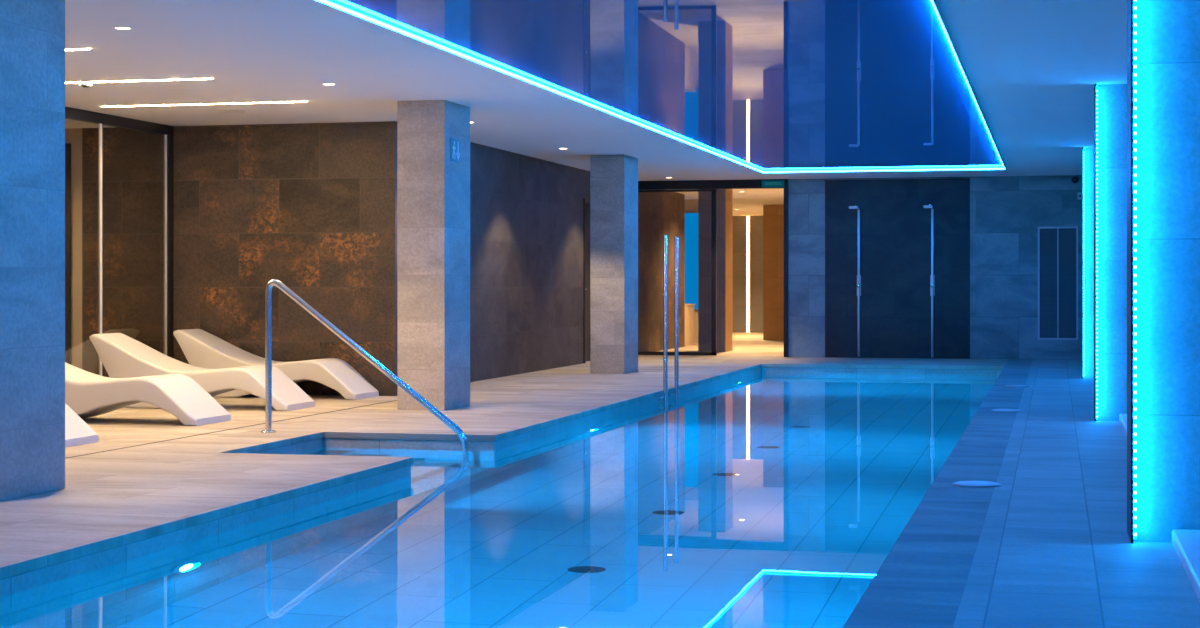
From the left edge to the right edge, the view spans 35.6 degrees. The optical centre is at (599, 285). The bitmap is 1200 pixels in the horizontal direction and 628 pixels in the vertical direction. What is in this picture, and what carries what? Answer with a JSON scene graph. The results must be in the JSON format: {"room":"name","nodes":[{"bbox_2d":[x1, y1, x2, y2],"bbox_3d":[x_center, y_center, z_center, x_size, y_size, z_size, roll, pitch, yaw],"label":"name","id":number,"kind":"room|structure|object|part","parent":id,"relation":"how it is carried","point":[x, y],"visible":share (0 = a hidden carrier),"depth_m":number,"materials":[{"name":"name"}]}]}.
{"room":"spa","nodes":[
{"label":"spa","id":0,"kind":"room"},
{"bbox_2d":[65,121,396,395],"bbox_3d":[-4.313,-0.255,18.417,4.910,2.610,0.150,0,0,14],"label":"wall","id":1,"kind":"structure","parent":0,"point":[310,208],"depth_m":18.12,"materials":[{"name":"brown stone"}]},
{"bbox_2d":[65,143,70,364],"bbox_3d":[-5.750,-0.180,18.643,1.010,2.460,0.090,0,0,14],"label":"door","id":2,"kind":"structure","parent":1,"relation":"in","point":[67,145],"depth_m":18.54,"materials":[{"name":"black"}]},
{"bbox_2d":[470,142,684,381],"bbox_3d":[-0.341,-0.255,25.015,0.150,2.610,14.550,0,0,14],"label":"wall","id":3,"kind":"structure","parent":0,"point":[527,212],"depth_m":23.03,"materials":[{"name":"grey tile"}]},
{"bbox_2d":[470,183,470,381],"bbox_3d":[-1.582,-0.030,19.862,0.155,2.160,0.930,0,0,14],"label":"door","id":4,"kind":"structure","parent":3,"relation":"in","point":[470,183],"depth_m":20.27,"materials":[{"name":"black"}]},
{"bbox_2d":[584,199,589,362],"bbox_3d":[-0.173,-0.060,25.653,0.155,2.220,0.930,0,0,14],"label":"door","id":5,"kind":"structure","parent":3,"relation":"in","point":[586,201],"depth_m":25.65,"materials":[{"name":"black"}]},
{"bbox_3d":[-0.204,-0.041,25.661,0.040,2.158,0.830,0,0,14],"label":"panel","id":6,"kind":"part","parent":5,"relation":"part of","materials":[{"name":"brown plastic"}]},
{"bbox_2d":[65,0,1126,215],"bbox_3d":[0.248,-1.640,20.266,12.900,0.160,43.900,0,0,14],"label":"ceiling","id":7,"kind":"structure","parent":0,"point":[1033,68],"depth_m":14.23,"materials":[{"name":"white paint"}]},
{"bbox_2d":[65,48,89,50],"bbox_3d":[-4.277,-1.557,12.526,1.878,0.008,0.048,0,0,14],"label":"recessed light","id":8,"kind":"object","parent":7,"relation":"in","point":[71,48],"visible":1,"depth_m":12.30,"materials":[{"name":"white plastic"}]},
{"bbox_2d":[79,83,91,87],"bbox_3d":[-3.942,-1.540,14.338,0.096,0.042,0.096,0,0,14],"label":"ceiling detector","id":9,"kind":"object","parent":7,"relation":"attached to","point":[85,85],"visible":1,"depth_m":14.31,"materials":[{"name":"white plastic"}]},
{"bbox_2d":[113,26,132,29],"bbox_3d":[-2.882,-1.556,11.300,0.112,0.007,0.112,0,0,14],"label":"recessed light","id":10,"kind":"object","parent":7,"relation":"in","point":[115,27],"visible":1,"depth_m":11.28,"materials":[{"name":"white plastic"}]},
{"bbox_2d":[65,78,212,82],"bbox_3d":[-3.839,-1.557,14.282,1.899,0.008,0.048,0,0,14],"label":"recessed light","id":11,"kind":"object","parent":7,"relation":"in","point":[181,78],"visible":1,"depth_m":14.18,"materials":[{"name":"white plastic"}]},
{"bbox_2d":[101,101,307,106],"bbox_3d":[-3.407,-1.557,16.040,1.907,0.008,0.048,0,0,14],"label":"recessed light","id":12,"kind":"object","parent":7,"relation":"in","point":[276,101],"visible":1,"depth_m":16.02,"materials":[{"name":"white plastic"}]},
{"bbox_2d":[219,110,244,112],"bbox_3d":[-3.290,-1.556,16.722,0.230,0.008,0.230,0,0,14],"label":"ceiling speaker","id":13,"kind":"object","parent":7,"relation":"attached to","point":[223,111],"visible":1,"depth_m":16.72,"materials":[{"name":"white plastic"}]},
{"bbox_2d":[330,0,1002,170],"bbox_3d":[0.939,-1.575,13.357,3.230,0.031,24.000,0,0,14],"label":"ceiling panel","id":14,"kind":"object","parent":7,"relation":"attached to","point":[765,85],"visible":0.89,"depth_m":13.25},
{"bbox_2d":[315,0,1005,172],"bbox_3d":[0.939,-1.544,13.357,3.230,0.030,24.000,0,0,14],"label":"strip light","id":15,"kind":"object","parent":14,"relation":"attached to","point":[326,2],"visible":1,"depth_m":14.38,"materials":[{"name":"white plastic"}]},
{"bbox_2d":[0,332,1199,627],"bbox_3d":[0.248,1.150,20.266,12.900,0.200,43.900,0,0,14],"label":"floor","id":16,"kind":"structure","parent":0,"point":[1054,549],"depth_m":10.49,"materials":[{"name":"tile"}]},
{"bbox_2d":[0,0,64,500],"bbox_3d":[-3.057,-0.255,9.387,0.420,2.610,0.716,0,0,14],"label":"stone column","id":17,"kind":"structure","parent":16,"relation":"on","point":[32,32],"depth_m":9.36,"materials":[{"name":"stone"}]},
{"bbox_2d":[65,403,98,446],"bbox_3d":[-4.343,0.734,12.480,1.870,0.631,0.640,0,0,14],"label":"sun lounger","id":18,"kind":"object","parent":16,"relation":"on","point":[77,431],"visible":0.19,"depth_m":12.42,"materials":[{"name":"white plastic"}]},
{"bbox_2d":[65,107,172,375],"bbox_3d":[-5.241,-0.255,14.032,0.060,2.609,8.790,0,0,14],"label":"door frame","id":19,"kind":"structure","parent":16,"relation":"on","point":[102,119],"depth_m":17.93,"materials":[{"name":"black"}]},
{"bbox_3d":[-4.518,-0.230,16.964,0.014,2.470,0.016,0,0,14],"label":"seam post","id":20,"kind":"part","parent":19,"relation":"part of","materials":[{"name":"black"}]},
{"bbox_3d":[-5.241,-1.512,14.032,0.060,0.094,8.790,0,0,14],"label":"rail","id":21,"kind":"part","parent":19,"relation":"part of","materials":[{"name":"black"}]},
{"bbox_3d":[-4.212,-0.230,18.263,0.060,2.470,0.080,0,0,14],"label":"post","id":22,"kind":"part","parent":19,"relation":"part of","materials":[{"name":"black"}]},
{"bbox_2d":[65,362,230,425],"bbox_3d":[-3.853,0.734,14.492,1.870,0.631,0.640,0,0,14],"label":"sun lounger","id":23,"kind":"object","parent":16,"relation":"on","point":[88,394],"visible":0.69,"depth_m":14.17,"materials":[{"name":"white plastic"}]},
{"bbox_2d":[89,333,314,410],"bbox_3d":[-3.451,0.734,16.144,1.870,0.631,0.640,0,0,14],"label":"sun lounger","id":24,"kind":"object","parent":16,"relation":"on","point":[121,355],"visible":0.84,"depth_m":15.99,"materials":[{"name":"white plastic"}]},
{"bbox_2d":[65,400,396,458],"bbox_3d":[-2.986,1.051,12.449,0.020,0.006,10.780,0,0,14],"label":"drain","id":25,"kind":"object","parent":16,"relation":"on","point":[394,400],"visible":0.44,"depth_m":13.34,"materials":[{"name":"black metal"}]},
{"bbox_2d":[173,329,378,399],"bbox_3d":[-3.078,0.734,17.679,1.870,0.631,0.640,0,0,14],"label":"sun lounger","id":26,"kind":"object","parent":16,"relation":"on","point":[202,349],"visible":0.77,"depth_m":17.52,"materials":[{"name":"white plastic"}]},
{"bbox_2d":[397,100,469,409],"bbox_3d":[-1.425,-0.255,16.098,0.420,2.610,0.710,0,0,14],"label":"stone column","id":27,"kind":"structure","parent":16,"relation":"on","point":[433,190],"depth_m":15.78,"materials":[{"name":"stone"}]},
{"bbox_2d":[450,137,460,162],"bbox_3d":[-1.231,-1.155,15.984,0.010,0.200,0.290,0,0,14],"label":"sign","id":28,"kind":"object","parent":27,"relation":"attached to","point":[455,144],"visible":1,"depth_m":15.96,"materials":[{"name":"teal"}]},
{"bbox_2d":[0,367,1001,627],"bbox_3d":[0.289,1.871,13.335,4.717,1.558,23.890,0,0,14],"label":"swimming pool","id":29,"kind":"object","parent":16,"relation":"in","point":[762,497],"visible":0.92,"depth_m":8.87,"materials":[{"name":"liquid"}]},
{"bbox_2d":[261,279,468,453],"bbox_3d":[-1.663,1.048,13.166,1.552,2.183,0.110,0,0,14],"label":"handrail","id":30,"kind":"object","parent":29,"relation":"on","point":[268,292],"visible":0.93,"depth_m":13.24,"materials":[{"name":"silver metal"}]},
{"bbox_2d":[658,235,667,402],"bbox_3d":[0.625,1.024,18.558,0.090,3.052,0.060,0,0,14],"label":"pole","id":31,"kind":"object","parent":29,"relation":"on","point":[664,398],"visible":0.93,"depth_m":18.54,"materials":[{"name":"silver metal"}]},
{"bbox_2d":[669,236,678,399],"bbox_3d":[0.758,1.024,19.102,0.090,3.052,0.060,0,0,14],"label":"pole","id":32,"kind":"object","parent":29,"relation":"on","point":[676,394],"visible":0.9,"depth_m":19.08,"materials":[{"name":"silver metal"}]},
{"bbox_2d":[590,154,637,373],"bbox_3d":[0.176,-0.255,22.676,0.420,2.610,0.750,0,0,14],"label":"stone column","id":33,"kind":"structure","parent":16,"relation":"on","point":[613,178],"depth_m":22.32,"materials":[{"name":"stone"}]},
{"bbox_2d":[685,304,695,344],"bbox_3d":[0.819,0.688,33.095,1.596,0.725,0.927,0,0,14],"label":"reception desk","id":34,"kind":"object","parent":16,"relation":"on","point":[689,308],"visible":0.23,"depth_m":32.95,"materials":[{"name":"wood"}]},
{"bbox_2d":[843,359,1032,627],"bbox_3d":[2.511,1.071,12.305,0.328,0.042,29.500,0,0,14],"label":"trim","id":35,"kind":"structure","parent":16,"relation":"in","point":[921,581],"depth_m":7.82,"materials":[{"name":"tile"}]},
{"bbox_2d":[952,481,1000,487],"bbox_3d":[1.983,1.044,9.840,0.252,0.013,0.252,0,0,14],"label":"lid","id":36,"kind":"object","parent":35,"relation":"on","point":[976,484],"visible":1,"depth_m":9.79,"materials":[{"name":"white"}]},
{"bbox_2d":[991,409,1021,411],"bbox_3d":[3.399,1.044,15.640,0.252,0.013,0.252,0,0,14],"label":"lid","id":37,"kind":"object","parent":35,"relation":"on","point":[994,410],"visible":1,"depth_m":15.56,"materials":[{"name":"white"}]},
{"bbox_2d":[1004,385,1028,386],"bbox_3d":[4.326,1.044,19.428,0.252,0.013,0.252,0,0,14],"label":"lid","id":38,"kind":"object","parent":35,"relation":"on","point":[1005,385],"visible":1,"depth_m":19.39,"materials":[{"name":"white"}]},
{"bbox_2d":[1082,147,1093,378],"bbox_3d":[6.266,-0.255,21.099,1.600,2.610,0.415,0,0,14],"label":"stone pillar","id":39,"kind":"structure","parent":16,"relation":"on","point":[1087,153],"depth_m":21.14,"materials":[{"name":"grey tile"}]},
{"bbox_3d":[5.494,-0.255,21.288,0.010,2.610,0.414,0,0,14],"label":"trim","id":40,"kind":"part","parent":39,"relation":"part of","materials":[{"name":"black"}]},
{"bbox_2d":[1094,84,1126,420],"bbox_3d":[4.651,-0.255,14.463,1.600,2.610,0.415,0,0,14],"label":"stone pillar","id":41,"kind":"structure","parent":16,"relation":"on","point":[1110,100],"depth_m":14.49,"materials":[{"name":"grey tile"}]},
{"bbox_3d":[3.879,-0.255,14.651,0.010,2.610,0.414,0,0,14],"label":"trim","id":42,"kind":"part","parent":41,"relation":"part of","materials":[{"name":"black"}]},
{"bbox_2d":[1119,414,1126,435],"bbox_3d":[4.175,1.019,12.230,1.370,0.062,4.200,0,0,14],"label":"platform","id":43,"kind":"object","parent":16,"relation":"on","point":[1122,417],"visible":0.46,"depth_m":13.74,"materials":[{"name":"white paint"}]},
{"bbox_2d":[1127,0,1199,543],"bbox_3d":[2.987,-0.255,7.622,1.600,2.610,0.415,0,0,14],"label":"stone pillar","id":44,"kind":"structure","parent":16,"relation":"on","point":[1163,36],"depth_m":7.64,"materials":[{"name":"stone"}]},
{"bbox_3d":[2.214,-0.255,7.811,0.010,2.610,0.414,0,0,14],"label":"trim","id":45,"kind":"part","parent":44,"relation":"part of","materials":[{"name":"black"}]},
{"bbox_2d":[1172,529,1199,602],"bbox_3d":[2.501,1.019,5.392,1.390,0.062,4.200,0,0,14],"label":"platform","id":46,"kind":"object","parent":16,"relation":"on","point":[1186,543],"visible":1,"depth_m":6.97,"materials":[{"name":"white paint"}]},
{"bbox_2d":[685,199,697,343],"bbox_3d":[0.719,-0.255,34.148,2.850,2.610,0.100,0,0,14],"label":"wall","id":47,"kind":"structure","parent":0,"point":[691,205],"depth_m":33.86,"materials":[{"name":"beige paint"}]},
{"bbox_2d":[685,212,697,309],"bbox_3d":[0.873,-0.440,34.042,2.440,1.780,0.034,0,0,14],"label":"panel","id":48,"kind":"object","parent":47,"relation":"attached to","point":[691,218],"visible":0.02,"depth_m":33.84,"materials":[{"name":"blue glass"}]},
{"bbox_2d":[698,189,724,351],"bbox_3d":[1.844,-0.255,29.897,0.427,2.610,0.670,0,0,14],"label":"door frame","id":49,"kind":"structure","parent":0,"point":[704,198],"depth_m":29.58,"materials":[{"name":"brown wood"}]},
{"bbox_2d":[725,189,732,351],"bbox_3d":[2.056,-0.255,29.850,0.008,2.610,0.660,0,0,14],"label":"trim","id":50,"kind":"structure","parent":49,"relation":"attached to","point":[728,192],"depth_m":29.80,"materials":[{"name":"wood"}]},
{"bbox_2d":[733,216,762,331],"bbox_3d":[3.829,-0.255,41.856,5.250,2.610,0.150,0,0,14],"label":"wall","id":51,"kind":"structure","parent":0,"point":[739,222],"depth_m":41.91,"materials":[{"name":"beige stone"}]},
{"bbox_2d":[746,216,749,331],"bbox_3d":[3.318,-0.250,41.893,0.100,2.600,0.020,0,0,14],"label":"light","id":52,"kind":"object","parent":51,"relation":"attached to","point":[747,217],"visible":1,"depth_m":41.89,"materials":[{"name":"white plastic"}]},
{"bbox_2d":[763,204,783,339],"bbox_3d":[4.117,-0.255,35.997,1.920,2.610,0.300,0,0,14],"label":"wall","id":53,"kind":"structure","parent":0,"point":[773,215],"depth_m":36.03,"materials":[{"name":"wood"}]},
{"bbox_2d":[788,175,1081,359],"bbox_3d":[5.549,-0.255,26.823,5.700,2.610,0.150,0,0,14],"label":"wall","id":54,"kind":"structure","parent":0,"point":[1007,213],"depth_m":26.73,"materials":[{"name":"stone"}]},
{"bbox_2d":[638,179,787,356],"bbox_3d":[1.615,-0.255,27.724,2.370,2.610,0.100,0,0,14],"label":"door frame","id":55,"kind":"structure","parent":54,"relation":"in","point":[680,185],"depth_m":27.69,"materials":[{"name":"black metal"}]},
{"bbox_3d":[1.128,-0.194,27.848,1.225,2.463,0.050,0,0,14],"label":"sliding frame","id":56,"kind":"part","parent":55,"relation":"part of","materials":[{"name":"black"}]},
{"bbox_2d":[762,180,783,187],"bbox_3d":[2.539,-1.490,27.439,0.330,0.100,0.016,0,0,14],"label":"exit sign","id":57,"kind":"object","parent":55,"relation":"attached to","point":[778,183],"visible":1,"depth_m":27.43,"materials":[{"name":"green plastic"}]},
{"bbox_2d":[849,205,860,356],"bbox_3d":[3.676,-0.058,26.963,0.130,2.186,0.440,0,0,14],"label":"shower column","id":58,"kind":"structure","parent":54,"relation":"attached to","point":[855,206],"depth_m":27.13,"materials":[{"name":"silver metal"}]},
{"bbox_2d":[825,178,969,358],"bbox_3d":[4.293,-0.242,27.046,2.075,2.585,0.012,0,0,14],"label":"wall panel","id":59,"kind":"object","parent":54,"relation":"attached to","point":[895,226],"depth_m":27.04,"materials":[{"name":"stone"}]},
{"bbox_2d":[923,205,934,357],"bbox_3d":[4.700,-0.058,26.714,0.130,2.186,0.440,0,0,14],"label":"shower column","id":60,"kind":"structure","parent":54,"relation":"attached to","point":[932,276],"depth_m":26.88,"materials":[{"name":"silver metal"}]},
{"bbox_2d":[1038,226,1077,339],"bbox_3d":[6.490,-0.033,26.506,0.556,1.605,0.022,0,0,14],"label":"air vent","id":61,"kind":"object","parent":54,"relation":"in","point":[1057,246],"visible":1,"depth_m":26.51,"materials":[{"name":"grey metal"}]},
{"bbox_2d":[1071,176,1078,182],"bbox_3d":[6.707,-1.490,26.403,0.100,0.100,0.120,0,0,14],"label":"dome camera","id":62,"kind":"object","parent":54,"relation":"attached to","point":[1074,179],"visible":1,"depth_m":26.36,"materials":[{"name":"black plastic"}]},
{"bbox_2d":[1078,192,1081,199],"bbox_3d":[6.785,-1.265,26.427,0.070,0.100,0.037,0,0,14],"label":"wall sensor","id":63,"kind":"object","parent":54,"relation":"attached to","point":[1079,193],"visible":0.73,"depth_m":26.42,"materials":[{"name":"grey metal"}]}
]}

